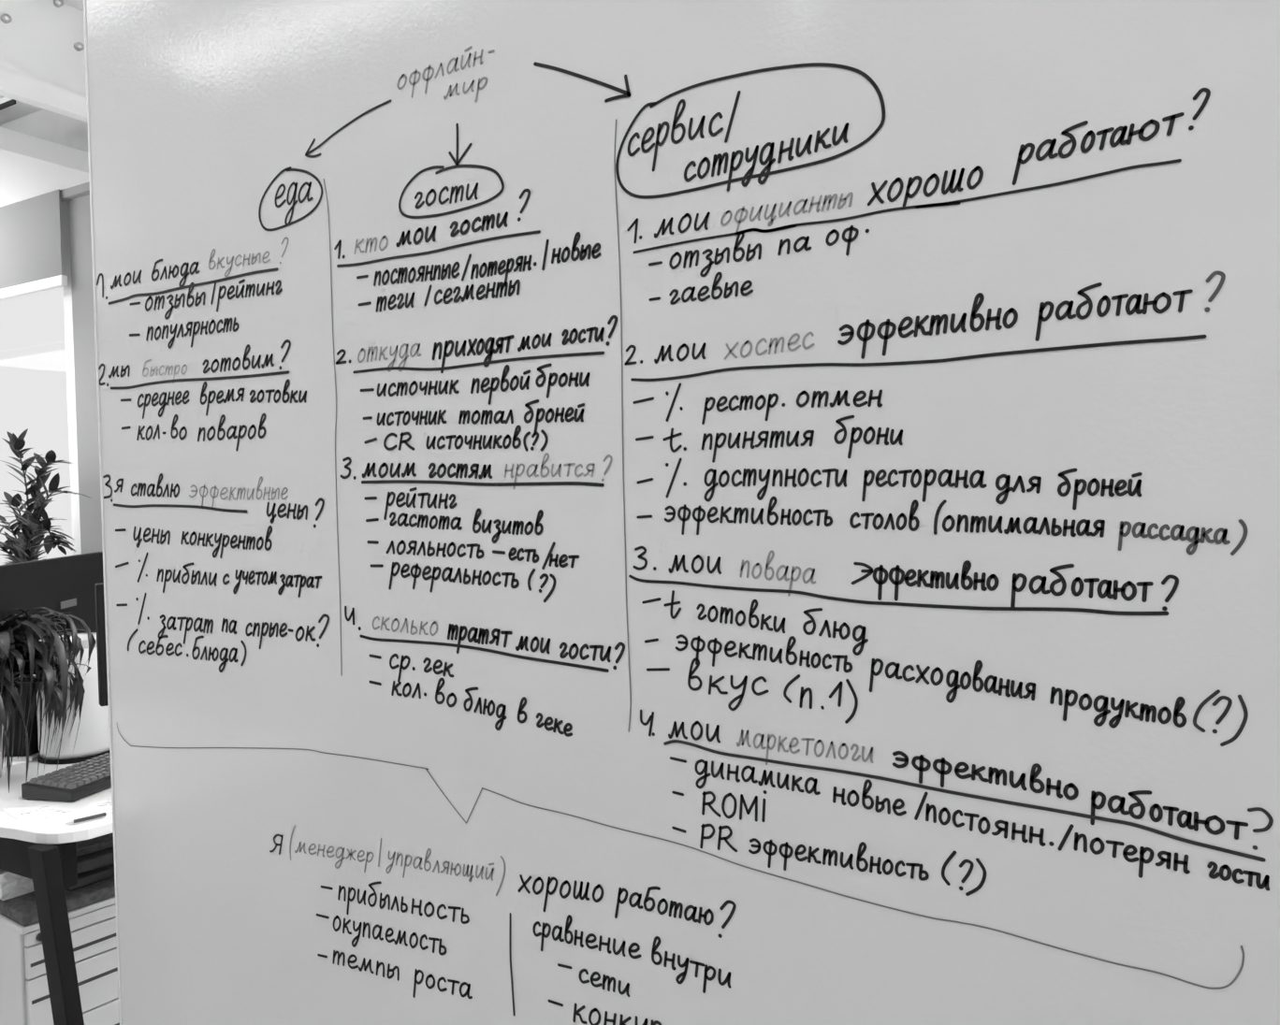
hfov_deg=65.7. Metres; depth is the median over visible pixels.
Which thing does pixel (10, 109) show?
pendant lamp
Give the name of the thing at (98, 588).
computer monitor
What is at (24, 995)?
drawer pedestal
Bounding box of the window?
[59,200,81,555]
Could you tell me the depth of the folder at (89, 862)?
2.42 m
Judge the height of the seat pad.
0.030 m
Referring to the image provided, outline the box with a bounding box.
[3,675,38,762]
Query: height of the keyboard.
0.048 m
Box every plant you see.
[0,428,90,565]
[0,607,96,793]
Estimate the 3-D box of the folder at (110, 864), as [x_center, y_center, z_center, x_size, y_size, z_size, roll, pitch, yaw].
[-1.404,0.873,2.572,0.270,0.012,0.290,0,2,43]
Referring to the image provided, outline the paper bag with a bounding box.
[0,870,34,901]
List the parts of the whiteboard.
edge trim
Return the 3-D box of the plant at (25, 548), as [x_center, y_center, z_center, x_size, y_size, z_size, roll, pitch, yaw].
[-2.636,0.113,4.248,0.931,0.936,0.208,0,2,40]
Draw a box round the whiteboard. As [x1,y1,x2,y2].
[83,0,1279,1024]
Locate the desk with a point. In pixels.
(46, 855)
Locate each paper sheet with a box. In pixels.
[2,805,77,829]
[74,798,112,819]
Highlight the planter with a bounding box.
[36,632,109,765]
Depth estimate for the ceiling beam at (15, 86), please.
3.56 m
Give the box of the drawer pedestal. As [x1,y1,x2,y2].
[0,896,119,1024]
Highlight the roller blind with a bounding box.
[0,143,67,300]
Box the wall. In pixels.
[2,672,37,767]
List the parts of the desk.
frame rail, leg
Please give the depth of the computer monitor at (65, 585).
2.96 m
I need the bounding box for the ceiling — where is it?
[4,0,83,97]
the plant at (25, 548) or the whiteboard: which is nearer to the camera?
the whiteboard
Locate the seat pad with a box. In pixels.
[0,876,115,927]
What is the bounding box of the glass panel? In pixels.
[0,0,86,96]
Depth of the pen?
2.23 m
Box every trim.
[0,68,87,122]
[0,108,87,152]
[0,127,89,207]
[59,181,89,202]
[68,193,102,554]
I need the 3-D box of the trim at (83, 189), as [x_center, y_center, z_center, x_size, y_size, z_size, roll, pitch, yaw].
[-1.415,-1.397,3.689,9.900,0.035,0.030,-1,1,30]
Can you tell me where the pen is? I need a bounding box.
[65,813,106,824]
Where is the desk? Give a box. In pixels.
[0,759,112,1024]
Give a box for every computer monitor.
[0,552,103,672]
[94,582,108,706]
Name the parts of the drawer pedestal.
drawer, drawer, drawer, drawer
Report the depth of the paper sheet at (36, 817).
2.29 m
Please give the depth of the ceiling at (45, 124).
4.33 m
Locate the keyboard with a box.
[21,753,111,801]
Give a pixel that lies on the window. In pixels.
(65, 216)
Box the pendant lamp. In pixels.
[0,95,42,125]

